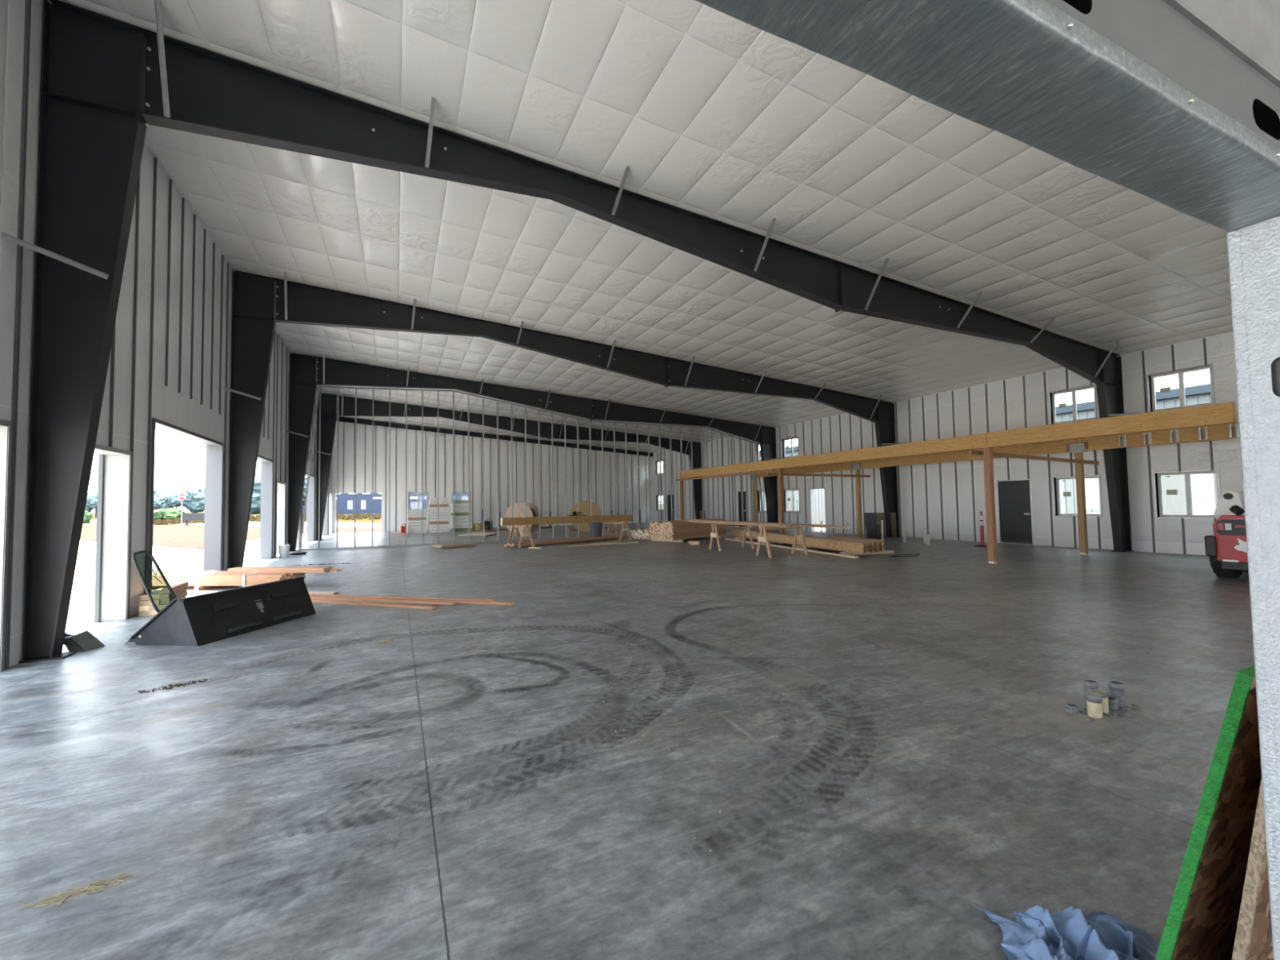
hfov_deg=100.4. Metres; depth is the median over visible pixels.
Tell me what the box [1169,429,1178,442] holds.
hanger
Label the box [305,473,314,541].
trim
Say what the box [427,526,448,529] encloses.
pack
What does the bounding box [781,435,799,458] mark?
window
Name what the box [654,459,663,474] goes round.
window
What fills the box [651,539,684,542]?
block
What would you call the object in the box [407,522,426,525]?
pack
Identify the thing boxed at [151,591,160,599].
board
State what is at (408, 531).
pack
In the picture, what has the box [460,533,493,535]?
plywood sheet
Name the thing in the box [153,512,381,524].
dry grass
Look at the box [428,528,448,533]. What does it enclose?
pack
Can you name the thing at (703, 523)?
board
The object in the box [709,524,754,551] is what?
sawhorse
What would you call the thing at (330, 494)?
trim
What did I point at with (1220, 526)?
tail lamp
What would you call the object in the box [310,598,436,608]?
board
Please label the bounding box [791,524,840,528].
board
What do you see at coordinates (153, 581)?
board
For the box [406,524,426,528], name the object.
pack
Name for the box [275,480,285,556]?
trim
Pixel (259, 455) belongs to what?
trim
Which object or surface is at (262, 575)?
board
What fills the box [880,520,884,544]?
pipe stub
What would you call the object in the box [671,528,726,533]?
board
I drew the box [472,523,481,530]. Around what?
coiled hose
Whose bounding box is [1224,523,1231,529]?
tail lamp
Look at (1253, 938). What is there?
board panel
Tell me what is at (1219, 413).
beam
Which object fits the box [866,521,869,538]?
pipe stub
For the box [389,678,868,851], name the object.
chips
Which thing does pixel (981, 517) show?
bollard
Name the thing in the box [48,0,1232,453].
ceiling
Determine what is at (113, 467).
trim
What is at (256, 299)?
steel frame
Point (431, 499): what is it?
cardboard box
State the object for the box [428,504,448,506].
pack
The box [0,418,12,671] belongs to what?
trim
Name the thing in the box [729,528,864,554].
wooden i joist
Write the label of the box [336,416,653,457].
rafter
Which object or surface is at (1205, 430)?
hanger
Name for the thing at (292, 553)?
dish
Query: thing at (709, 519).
board
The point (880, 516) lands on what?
panel
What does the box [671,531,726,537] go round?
board
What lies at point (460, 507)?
pack
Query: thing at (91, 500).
tree
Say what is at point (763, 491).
window
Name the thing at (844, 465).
beam
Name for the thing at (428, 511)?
pack
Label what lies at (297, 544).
trim
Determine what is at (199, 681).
crumbs
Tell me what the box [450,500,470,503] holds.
pack
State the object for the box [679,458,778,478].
beam
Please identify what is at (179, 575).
strap
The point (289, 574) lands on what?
board
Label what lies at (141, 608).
board
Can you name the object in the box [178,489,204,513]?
tree
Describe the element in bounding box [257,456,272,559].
trim
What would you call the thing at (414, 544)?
channel
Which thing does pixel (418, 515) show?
pack
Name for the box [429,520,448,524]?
pack
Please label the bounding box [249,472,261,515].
tree
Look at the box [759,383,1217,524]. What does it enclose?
windows
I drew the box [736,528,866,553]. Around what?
wooden i joist
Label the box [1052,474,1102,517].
window
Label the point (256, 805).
floor
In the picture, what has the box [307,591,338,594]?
board
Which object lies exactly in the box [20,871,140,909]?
litter
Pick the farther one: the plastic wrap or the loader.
the plastic wrap
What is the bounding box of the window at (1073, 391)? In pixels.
[1047,383,1097,424]
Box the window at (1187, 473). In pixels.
[1152,468,1222,519]
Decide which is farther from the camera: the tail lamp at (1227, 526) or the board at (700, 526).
the board at (700, 526)
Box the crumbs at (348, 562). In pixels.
[291,562,348,565]
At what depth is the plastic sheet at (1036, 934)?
1.87 m
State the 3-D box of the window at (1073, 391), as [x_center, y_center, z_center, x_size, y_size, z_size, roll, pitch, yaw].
[13.449,-2.308,16.551,0.200,1.100,1.270,0,-3,-25]
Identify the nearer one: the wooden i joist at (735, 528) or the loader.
the loader
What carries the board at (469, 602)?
on the floor
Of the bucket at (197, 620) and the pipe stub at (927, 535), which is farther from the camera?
the pipe stub at (927, 535)
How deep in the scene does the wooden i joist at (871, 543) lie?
15.13 m
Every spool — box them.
[504,502,541,534]
[569,501,601,531]
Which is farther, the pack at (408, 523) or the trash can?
the pack at (408, 523)
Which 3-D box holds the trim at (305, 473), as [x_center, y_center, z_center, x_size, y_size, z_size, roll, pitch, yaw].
[-15.156,1.305,24.362,0.034,3.170,3.680,0,-3,-25]
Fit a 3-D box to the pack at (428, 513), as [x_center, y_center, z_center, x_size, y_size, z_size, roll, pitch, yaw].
[-12.349,2.091,32.665,1.130,0.153,1.000,0,-3,-25]
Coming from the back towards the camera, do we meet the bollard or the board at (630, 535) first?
the board at (630, 535)
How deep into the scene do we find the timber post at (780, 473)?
19.90 m
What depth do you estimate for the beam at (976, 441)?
15.38 m
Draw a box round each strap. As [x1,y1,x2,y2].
[177,569,214,582]
[242,573,254,586]
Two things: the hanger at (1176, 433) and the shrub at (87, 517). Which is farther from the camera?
the shrub at (87, 517)
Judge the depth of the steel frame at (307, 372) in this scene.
22.04 m
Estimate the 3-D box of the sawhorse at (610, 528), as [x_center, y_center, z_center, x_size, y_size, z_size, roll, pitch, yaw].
[-0.936,2.226,23.296,0.685,0.800,1.100,1,-3,-41]
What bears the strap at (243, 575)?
attached to the board at (236, 573)
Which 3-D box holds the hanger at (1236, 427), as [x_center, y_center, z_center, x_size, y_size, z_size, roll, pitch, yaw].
[13.181,-1.101,11.837,0.050,0.303,0.150,0,-3,-25]
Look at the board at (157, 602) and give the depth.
8.22 m
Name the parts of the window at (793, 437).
sash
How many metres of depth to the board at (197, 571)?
11.19 m
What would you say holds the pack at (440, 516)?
on the pack at (429, 519)
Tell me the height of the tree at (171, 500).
7.844 m
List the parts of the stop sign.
sign post, sign plate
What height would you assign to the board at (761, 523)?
0.040 m
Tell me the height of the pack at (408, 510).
0.140 m
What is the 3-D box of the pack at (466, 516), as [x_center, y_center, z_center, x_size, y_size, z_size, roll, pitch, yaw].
[-11.365,2.355,33.763,1.080,0.177,1.000,0,-3,-25]
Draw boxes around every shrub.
[83,510,93,523]
[153,510,161,520]
[158,507,186,519]
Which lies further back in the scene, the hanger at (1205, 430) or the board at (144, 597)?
the hanger at (1205, 430)
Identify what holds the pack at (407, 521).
on the pack at (408, 523)
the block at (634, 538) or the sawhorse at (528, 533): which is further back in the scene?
the block at (634, 538)
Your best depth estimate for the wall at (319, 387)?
24.26 m
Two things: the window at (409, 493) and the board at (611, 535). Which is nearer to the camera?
the board at (611, 535)
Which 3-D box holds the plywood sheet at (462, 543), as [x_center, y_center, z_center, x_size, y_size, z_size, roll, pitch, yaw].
[-7.205,2.491,20.742,1.350,0.022,0.900,1,-3,-42]
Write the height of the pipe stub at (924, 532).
0.420 m
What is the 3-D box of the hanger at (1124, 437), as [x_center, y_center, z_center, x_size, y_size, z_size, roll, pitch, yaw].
[12.349,-1.010,13.654,0.050,0.303,0.150,0,-3,-25]
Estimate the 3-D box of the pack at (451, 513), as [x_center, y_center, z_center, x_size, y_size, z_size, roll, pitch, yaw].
[-11.361,2.160,33.775,1.080,0.177,1.000,0,-3,-25]
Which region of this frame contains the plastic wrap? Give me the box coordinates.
[742,527,846,537]
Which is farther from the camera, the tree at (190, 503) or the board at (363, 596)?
the tree at (190, 503)
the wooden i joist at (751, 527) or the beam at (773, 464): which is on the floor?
the wooden i joist at (751, 527)
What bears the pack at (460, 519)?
on the pack at (451, 522)
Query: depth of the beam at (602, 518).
21.38 m
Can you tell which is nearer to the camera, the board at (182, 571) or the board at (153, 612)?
the board at (153, 612)
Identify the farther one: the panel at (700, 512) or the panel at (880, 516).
the panel at (700, 512)
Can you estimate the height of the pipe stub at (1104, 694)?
0.152 m
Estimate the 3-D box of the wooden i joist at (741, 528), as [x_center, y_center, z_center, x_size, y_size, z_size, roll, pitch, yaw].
[5.561,2.110,19.553,0.064,0.300,9.100,0,-3,-14]
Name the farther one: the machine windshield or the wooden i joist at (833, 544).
the wooden i joist at (833, 544)
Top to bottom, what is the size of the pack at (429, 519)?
0.153 m
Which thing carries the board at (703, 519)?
on the board
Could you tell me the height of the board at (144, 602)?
0.075 m
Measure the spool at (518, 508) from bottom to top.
1.720 m
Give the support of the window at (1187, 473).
in the wall at (945, 500)
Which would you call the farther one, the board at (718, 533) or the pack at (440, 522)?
the pack at (440, 522)
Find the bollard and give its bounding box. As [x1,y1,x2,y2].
[974,511,987,546]
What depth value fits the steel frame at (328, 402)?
29.42 m
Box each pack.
[406,520,426,523]
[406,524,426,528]
[407,509,426,511]
[407,514,426,517]
[407,516,426,519]
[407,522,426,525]
[407,527,426,530]
[407,530,426,533]
[427,506,448,510]
[427,510,448,512]
[427,512,448,515]
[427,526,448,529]
[428,501,449,504]
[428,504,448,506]
[428,515,448,518]
[428,518,448,521]
[428,524,448,527]
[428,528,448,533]
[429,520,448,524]
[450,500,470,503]
[450,503,471,506]
[450,512,470,515]
[450,515,470,519]
[450,521,471,524]
[451,506,471,509]
[451,509,471,512]
[451,518,471,522]
[451,524,471,528]
[451,528,471,531]
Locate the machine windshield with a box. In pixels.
[132,550,177,613]
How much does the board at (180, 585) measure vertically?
0.075 m
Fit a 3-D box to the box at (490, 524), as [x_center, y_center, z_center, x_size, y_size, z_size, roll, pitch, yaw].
[-10.092,2.959,35.306,0.650,0.632,0.400,0,-3,-25]
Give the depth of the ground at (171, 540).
31.48 m
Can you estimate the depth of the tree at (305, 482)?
102.70 m
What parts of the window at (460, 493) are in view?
sash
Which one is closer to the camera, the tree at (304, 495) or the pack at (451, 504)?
the pack at (451, 504)
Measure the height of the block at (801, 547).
0.083 m
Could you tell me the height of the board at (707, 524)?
0.046 m
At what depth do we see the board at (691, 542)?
19.88 m
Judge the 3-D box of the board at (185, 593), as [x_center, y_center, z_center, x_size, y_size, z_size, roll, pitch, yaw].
[-7.559,1.905,8.655,0.115,0.075,0.850,0,-3,-26]
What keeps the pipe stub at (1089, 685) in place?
on the floor
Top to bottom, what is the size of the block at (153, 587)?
0.088 m
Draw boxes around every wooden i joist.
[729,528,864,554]
[733,528,868,553]
[735,528,870,552]
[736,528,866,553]
[737,528,873,552]
[741,528,875,552]
[751,527,884,550]
[833,537,879,552]
[835,536,884,551]
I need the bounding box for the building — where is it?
[302,477,468,514]
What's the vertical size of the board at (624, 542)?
0.040 m
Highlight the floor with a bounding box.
[0,522,1254,959]
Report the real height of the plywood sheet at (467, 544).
0.022 m
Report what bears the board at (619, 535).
on the board
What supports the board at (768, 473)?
attached to the timber post at (780, 473)
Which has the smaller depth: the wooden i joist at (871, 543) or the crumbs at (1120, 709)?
the crumbs at (1120, 709)
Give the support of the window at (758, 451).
in the wall at (945, 500)
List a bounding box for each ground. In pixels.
[65,533,329,635]
[73,503,1032,580]
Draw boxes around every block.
[152,586,167,588]
[194,586,223,591]
[634,537,650,539]
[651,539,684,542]
[734,537,749,539]
[795,546,813,548]
[839,550,893,555]
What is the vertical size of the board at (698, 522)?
0.046 m
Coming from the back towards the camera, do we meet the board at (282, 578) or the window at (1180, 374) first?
the window at (1180, 374)
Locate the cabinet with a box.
[182,512,204,524]
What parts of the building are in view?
door, door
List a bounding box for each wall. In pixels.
[0,0,333,669]
[298,386,764,550]
[332,416,653,533]
[653,331,1243,555]
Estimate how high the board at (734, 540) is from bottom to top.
0.050 m
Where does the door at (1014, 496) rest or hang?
in the wall at (945, 500)
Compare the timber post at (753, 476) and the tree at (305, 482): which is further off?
the tree at (305, 482)
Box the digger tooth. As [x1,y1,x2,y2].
[63,630,105,652]
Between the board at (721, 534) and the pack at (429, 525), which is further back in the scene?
the pack at (429, 525)
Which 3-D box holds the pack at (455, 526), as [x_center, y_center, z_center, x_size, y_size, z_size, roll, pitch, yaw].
[-11.331,2.940,33.749,1.080,0.177,1.000,0,-3,-25]
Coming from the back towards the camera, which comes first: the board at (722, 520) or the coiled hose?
the coiled hose
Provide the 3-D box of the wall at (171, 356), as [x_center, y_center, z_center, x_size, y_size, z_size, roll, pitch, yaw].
[-10.026,-1.425,12.838,0.300,7.474,46.330,0,-3,-25]
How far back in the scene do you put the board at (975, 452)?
13.72 m
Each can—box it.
[400,523,405,533]
[589,522,602,537]
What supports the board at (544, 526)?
on the floor
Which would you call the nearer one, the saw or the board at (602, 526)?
the saw
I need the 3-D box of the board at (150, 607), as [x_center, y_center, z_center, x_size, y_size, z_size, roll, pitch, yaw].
[-7.654,1.980,8.570,0.115,0.075,0.850,0,-3,-26]
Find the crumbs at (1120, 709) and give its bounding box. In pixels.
[1079,703,1139,721]
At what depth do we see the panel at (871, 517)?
22.84 m
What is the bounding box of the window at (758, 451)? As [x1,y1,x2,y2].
[755,443,761,462]
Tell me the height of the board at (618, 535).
0.045 m
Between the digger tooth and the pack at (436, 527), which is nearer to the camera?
the digger tooth
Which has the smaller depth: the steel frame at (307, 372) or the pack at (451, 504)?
the steel frame at (307, 372)
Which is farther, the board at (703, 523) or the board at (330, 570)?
the board at (703, 523)
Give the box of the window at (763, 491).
[757,489,767,512]
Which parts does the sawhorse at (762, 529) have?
leg, leg, rail, leg, leg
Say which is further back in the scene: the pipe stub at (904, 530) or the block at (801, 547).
the pipe stub at (904, 530)
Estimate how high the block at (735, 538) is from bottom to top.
0.083 m
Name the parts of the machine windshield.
wiper arm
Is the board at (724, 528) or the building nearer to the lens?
the board at (724, 528)
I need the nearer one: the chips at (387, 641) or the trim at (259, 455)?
the chips at (387, 641)
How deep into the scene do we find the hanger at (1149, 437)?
13.18 m
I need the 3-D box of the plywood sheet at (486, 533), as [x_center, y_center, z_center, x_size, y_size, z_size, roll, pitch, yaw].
[-8.473,2.852,28.346,1.500,0.030,1.200,-1,-2,-7]
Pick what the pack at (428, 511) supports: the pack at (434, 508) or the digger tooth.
the pack at (434, 508)
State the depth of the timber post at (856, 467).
21.48 m
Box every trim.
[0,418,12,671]
[93,447,129,622]
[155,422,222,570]
[257,454,273,542]
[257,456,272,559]
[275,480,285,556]
[276,482,284,553]
[296,530,298,547]
[302,472,314,541]
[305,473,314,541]
[322,490,328,535]
[327,493,328,519]
[328,493,331,533]
[809,487,826,531]
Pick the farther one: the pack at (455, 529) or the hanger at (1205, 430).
the pack at (455, 529)
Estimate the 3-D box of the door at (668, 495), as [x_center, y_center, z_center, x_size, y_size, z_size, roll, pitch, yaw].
[2.376,2.209,40.595,0.180,2.170,1.070,0,-3,-25]
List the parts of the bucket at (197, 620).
plate, plate, plate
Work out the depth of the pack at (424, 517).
31.79 m
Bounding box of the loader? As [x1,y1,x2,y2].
[1204,489,1248,577]
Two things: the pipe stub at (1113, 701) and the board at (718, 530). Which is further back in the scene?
the board at (718, 530)
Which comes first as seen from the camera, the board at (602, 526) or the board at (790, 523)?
the board at (790, 523)
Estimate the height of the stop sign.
3.600 m
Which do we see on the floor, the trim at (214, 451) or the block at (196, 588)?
the block at (196, 588)
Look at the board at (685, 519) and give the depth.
17.44 m
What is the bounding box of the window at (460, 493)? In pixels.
[451,492,471,506]
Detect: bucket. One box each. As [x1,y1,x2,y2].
[124,576,315,646]
[278,544,290,557]
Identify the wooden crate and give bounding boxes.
[481,525,488,529]
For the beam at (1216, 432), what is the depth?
12.98 m
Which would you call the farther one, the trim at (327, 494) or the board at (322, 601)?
the trim at (327, 494)
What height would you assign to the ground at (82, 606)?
0.024 m
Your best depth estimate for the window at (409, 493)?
36.05 m
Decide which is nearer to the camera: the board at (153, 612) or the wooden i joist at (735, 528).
the board at (153, 612)
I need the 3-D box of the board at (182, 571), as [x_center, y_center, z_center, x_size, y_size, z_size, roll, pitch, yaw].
[-8.711,1.956,11.282,3.500,0.050,0.141,-1,-2,6]
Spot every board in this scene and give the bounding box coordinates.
[138,604,149,611]
[138,610,148,616]
[139,587,163,600]
[139,600,149,605]
[148,604,158,610]
[148,609,157,615]
[149,599,159,604]
[151,572,297,575]
[151,573,286,577]
[151,573,288,576]
[151,577,284,580]
[151,579,282,583]
[151,582,264,586]
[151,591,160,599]
[152,571,302,574]
[154,570,304,573]
[158,595,186,609]
[159,586,186,599]
[160,582,187,594]
[160,591,187,604]
[200,591,311,595]
[227,567,328,570]
[228,569,328,573]
[233,566,332,569]
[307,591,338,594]
[309,594,496,600]
[309,595,455,604]
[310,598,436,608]
[326,595,514,604]
[328,568,341,572]
[388,533,405,534]
[484,526,552,531]
[506,534,619,544]
[508,535,615,545]
[511,534,623,543]
[511,535,626,545]
[521,535,631,546]
[566,542,638,546]
[567,526,608,529]
[590,542,618,544]
[656,519,704,523]
[668,519,724,523]
[669,522,702,525]
[669,530,725,537]
[670,520,725,524]
[670,525,711,529]
[670,526,718,530]
[670,526,725,532]
[670,527,725,533]
[670,529,725,535]
[670,533,725,540]
[671,523,714,527]
[671,524,711,528]
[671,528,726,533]
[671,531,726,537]
[671,533,725,538]
[675,470,773,480]
[684,519,780,523]
[688,540,699,545]
[689,520,782,525]
[693,521,791,527]
[706,520,791,525]
[724,537,858,558]
[767,472,870,477]
[790,523,835,525]
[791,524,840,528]
[794,524,849,528]
[969,449,1098,464]
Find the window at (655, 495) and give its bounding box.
[655,494,663,511]
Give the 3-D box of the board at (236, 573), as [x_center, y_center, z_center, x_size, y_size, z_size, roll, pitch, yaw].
[-8.850,1.940,10.857,3.500,0.050,0.140,-1,-2,5]
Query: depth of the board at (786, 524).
15.68 m
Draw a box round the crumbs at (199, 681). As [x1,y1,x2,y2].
[137,679,211,693]
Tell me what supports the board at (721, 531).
on the board at (724, 531)
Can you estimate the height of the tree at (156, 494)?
8.279 m
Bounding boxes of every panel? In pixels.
[698,511,705,519]
[863,512,876,536]
[875,512,897,537]
[1155,665,1262,959]
[1231,777,1273,959]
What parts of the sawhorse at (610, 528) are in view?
leg, leg, rail, leg, leg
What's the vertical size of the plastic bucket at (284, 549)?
0.400 m
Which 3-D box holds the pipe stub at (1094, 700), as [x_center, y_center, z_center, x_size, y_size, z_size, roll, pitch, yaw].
[3.303,1.635,3.874,0.089,0.157,0.089,0,-3,-25]
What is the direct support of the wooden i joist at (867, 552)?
on the floor
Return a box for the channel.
[336,544,422,549]
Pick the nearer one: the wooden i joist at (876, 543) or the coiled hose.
the wooden i joist at (876, 543)
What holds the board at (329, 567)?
on the board at (330, 570)
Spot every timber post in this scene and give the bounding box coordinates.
[680,478,684,519]
[751,473,758,528]
[777,468,785,543]
[851,462,862,537]
[982,447,997,564]
[1066,441,1088,555]
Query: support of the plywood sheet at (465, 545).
on the floor
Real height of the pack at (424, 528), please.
0.140 m
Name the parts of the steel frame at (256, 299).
splice plate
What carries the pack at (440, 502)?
on the pack at (429, 505)
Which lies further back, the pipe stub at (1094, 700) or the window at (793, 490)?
the window at (793, 490)
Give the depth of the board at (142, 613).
8.14 m
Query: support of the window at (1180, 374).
in the wall at (945, 500)
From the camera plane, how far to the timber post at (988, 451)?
12.89 m
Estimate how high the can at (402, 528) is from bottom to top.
0.646 m
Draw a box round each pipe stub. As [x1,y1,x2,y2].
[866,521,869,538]
[876,524,880,539]
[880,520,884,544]
[902,528,906,542]
[923,531,926,543]
[926,534,929,544]
[1065,702,1078,714]
[1083,679,1098,702]
[1085,691,1102,718]
[1093,688,1108,714]
[1107,695,1118,710]
[1108,680,1125,706]
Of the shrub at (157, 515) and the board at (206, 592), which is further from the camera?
the shrub at (157, 515)
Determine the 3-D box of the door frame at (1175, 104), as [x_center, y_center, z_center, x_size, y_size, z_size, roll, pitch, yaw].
[6.689,-2.067,3.661,22.000,7.423,0.161,0,-3,-25]
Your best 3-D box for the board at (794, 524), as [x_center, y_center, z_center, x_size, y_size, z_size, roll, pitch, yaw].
[3.892,1.359,16.549,0.135,0.045,6.650,0,-3,-24]
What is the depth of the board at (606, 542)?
20.99 m
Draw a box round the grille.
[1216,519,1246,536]
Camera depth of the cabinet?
58.29 m
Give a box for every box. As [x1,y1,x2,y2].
[429,497,448,502]
[482,520,493,529]
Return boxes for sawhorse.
[506,524,534,548]
[605,521,631,540]
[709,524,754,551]
[755,526,808,557]
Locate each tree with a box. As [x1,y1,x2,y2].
[84,493,97,517]
[153,496,164,510]
[154,490,159,497]
[161,492,181,509]
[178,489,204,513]
[195,487,204,506]
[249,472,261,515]
[302,479,306,494]
[302,492,306,505]
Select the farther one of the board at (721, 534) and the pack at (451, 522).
the pack at (451, 522)
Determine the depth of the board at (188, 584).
10.60 m
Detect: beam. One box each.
[500,515,632,525]
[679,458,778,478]
[753,461,855,477]
[778,433,986,468]
[855,438,1077,469]
[986,401,1235,447]
[1076,422,1239,450]
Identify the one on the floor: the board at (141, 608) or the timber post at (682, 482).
the timber post at (682, 482)
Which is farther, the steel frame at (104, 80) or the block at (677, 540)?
the block at (677, 540)
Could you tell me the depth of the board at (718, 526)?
22.29 m
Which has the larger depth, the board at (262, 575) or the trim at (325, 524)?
the trim at (325, 524)
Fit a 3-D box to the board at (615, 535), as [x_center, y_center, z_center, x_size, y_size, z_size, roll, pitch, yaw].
[-2.685,2.467,22.029,0.141,0.045,5.900,-3,-3,44]
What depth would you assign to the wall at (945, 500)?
18.85 m
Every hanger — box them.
[1118,434,1126,446]
[1143,431,1151,444]
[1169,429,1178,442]
[1198,426,1208,439]
[1228,422,1239,437]
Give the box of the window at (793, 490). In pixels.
[783,488,799,513]
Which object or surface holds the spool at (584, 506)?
on the floor
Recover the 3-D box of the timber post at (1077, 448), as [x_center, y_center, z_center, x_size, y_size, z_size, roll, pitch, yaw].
[12.037,0.503,14.547,0.160,3.040,0.520,0,-3,-25]
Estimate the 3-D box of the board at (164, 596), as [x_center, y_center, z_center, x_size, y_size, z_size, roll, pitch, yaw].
[-7.543,1.826,8.623,0.115,0.075,0.850,0,-3,-26]
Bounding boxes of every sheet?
[431,543,475,546]
[431,545,475,547]
[432,537,515,543]
[432,542,476,546]
[432,544,475,547]
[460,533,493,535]
[463,532,496,534]
[971,904,1159,959]
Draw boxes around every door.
[666,494,674,520]
[737,491,746,527]
[996,479,1033,545]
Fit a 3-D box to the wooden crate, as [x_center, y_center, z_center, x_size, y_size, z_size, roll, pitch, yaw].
[-10.235,3.123,34.957,0.500,0.280,0.300,0,-3,-25]
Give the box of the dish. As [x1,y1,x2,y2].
[288,551,307,555]
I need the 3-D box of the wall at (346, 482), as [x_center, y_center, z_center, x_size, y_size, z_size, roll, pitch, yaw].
[-9.292,-0.343,38.750,23.209,7.496,0.310,0,-3,-25]
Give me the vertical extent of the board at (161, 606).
0.075 m
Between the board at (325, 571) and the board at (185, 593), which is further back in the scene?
the board at (325, 571)
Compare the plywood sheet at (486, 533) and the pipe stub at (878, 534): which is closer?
the pipe stub at (878, 534)
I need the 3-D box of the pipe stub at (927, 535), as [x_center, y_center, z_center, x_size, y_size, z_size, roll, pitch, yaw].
[9.896,2.050,18.300,0.100,0.340,0.100,0,-3,-25]
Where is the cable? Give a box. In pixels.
[890,553,919,556]
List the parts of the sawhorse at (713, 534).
leg, leg, rail, leg, leg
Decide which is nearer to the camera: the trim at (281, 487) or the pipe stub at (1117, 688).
the pipe stub at (1117, 688)
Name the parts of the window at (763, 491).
frame, sash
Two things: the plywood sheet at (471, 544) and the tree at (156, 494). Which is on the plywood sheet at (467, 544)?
the plywood sheet at (471, 544)
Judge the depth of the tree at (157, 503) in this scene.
157.06 m
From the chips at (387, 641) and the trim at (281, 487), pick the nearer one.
the chips at (387, 641)
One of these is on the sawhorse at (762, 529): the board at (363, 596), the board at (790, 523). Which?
the board at (790, 523)
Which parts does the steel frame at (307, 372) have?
splice plate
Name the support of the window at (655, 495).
in the wall at (945, 500)
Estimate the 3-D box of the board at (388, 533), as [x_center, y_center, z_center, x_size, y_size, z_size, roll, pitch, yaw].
[-14.022,3.110,30.857,1.131,0.090,0.180,-2,-3,20]
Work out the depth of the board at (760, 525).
16.15 m
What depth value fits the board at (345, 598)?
8.82 m
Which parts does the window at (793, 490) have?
sash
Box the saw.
[566,511,583,515]
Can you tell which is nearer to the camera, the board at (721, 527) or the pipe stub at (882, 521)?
the pipe stub at (882, 521)
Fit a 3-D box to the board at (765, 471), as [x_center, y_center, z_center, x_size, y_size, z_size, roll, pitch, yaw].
[3.450,-0.163,23.772,0.040,0.090,7.700,0,-3,-25]
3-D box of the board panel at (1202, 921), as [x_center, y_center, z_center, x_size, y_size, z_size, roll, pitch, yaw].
[2.065,1.077,1.726,1.202,1.142,0.294,0,-3,-25]
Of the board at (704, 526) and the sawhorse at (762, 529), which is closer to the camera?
the sawhorse at (762, 529)
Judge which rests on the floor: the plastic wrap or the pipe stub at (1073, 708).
the pipe stub at (1073, 708)
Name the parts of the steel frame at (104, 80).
splice plate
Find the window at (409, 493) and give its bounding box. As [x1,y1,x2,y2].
[408,492,428,511]
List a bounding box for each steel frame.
[0,0,1145,663]
[223,270,906,568]
[286,352,782,551]
[315,393,706,540]
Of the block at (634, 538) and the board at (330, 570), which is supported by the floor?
the block at (634, 538)
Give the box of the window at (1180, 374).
[1146,363,1214,412]
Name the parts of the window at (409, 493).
sash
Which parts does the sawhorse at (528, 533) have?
leg, leg, rail, leg, leg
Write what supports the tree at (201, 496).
on the ground at (171, 540)
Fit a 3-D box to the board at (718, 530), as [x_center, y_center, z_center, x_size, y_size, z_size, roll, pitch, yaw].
[2.531,2.220,22.620,0.115,0.046,3.900,-3,-3,41]
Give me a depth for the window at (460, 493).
37.22 m
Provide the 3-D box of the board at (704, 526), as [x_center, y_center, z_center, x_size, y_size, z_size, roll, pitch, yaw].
[2.536,2.029,22.634,0.115,0.046,3.900,-3,-3,41]
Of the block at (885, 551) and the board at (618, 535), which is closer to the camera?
the block at (885, 551)
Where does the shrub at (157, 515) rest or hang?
on the ground at (171, 540)
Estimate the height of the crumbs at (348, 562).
0.017 m
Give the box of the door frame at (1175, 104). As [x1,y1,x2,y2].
[695,0,1279,959]
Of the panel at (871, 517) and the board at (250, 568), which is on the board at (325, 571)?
the board at (250, 568)
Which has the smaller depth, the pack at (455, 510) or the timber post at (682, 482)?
the timber post at (682, 482)
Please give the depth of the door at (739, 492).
32.34 m
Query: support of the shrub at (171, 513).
on the ground at (171, 540)
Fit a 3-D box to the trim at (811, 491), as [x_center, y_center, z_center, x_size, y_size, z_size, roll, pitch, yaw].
[8.914,1.489,26.483,0.200,2.190,1.070,0,-3,-25]
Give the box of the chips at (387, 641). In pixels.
[376,640,393,643]
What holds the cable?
on the floor
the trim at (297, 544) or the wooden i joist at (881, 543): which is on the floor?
the wooden i joist at (881, 543)
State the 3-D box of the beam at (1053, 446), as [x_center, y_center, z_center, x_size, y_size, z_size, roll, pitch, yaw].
[10.407,-0.784,18.115,0.130,0.350,7.720,0,-3,-25]
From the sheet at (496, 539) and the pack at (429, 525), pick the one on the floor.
the sheet at (496, 539)
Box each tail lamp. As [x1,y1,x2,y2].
[1217,523,1223,529]
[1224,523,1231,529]
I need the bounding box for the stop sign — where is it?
[177,493,186,524]

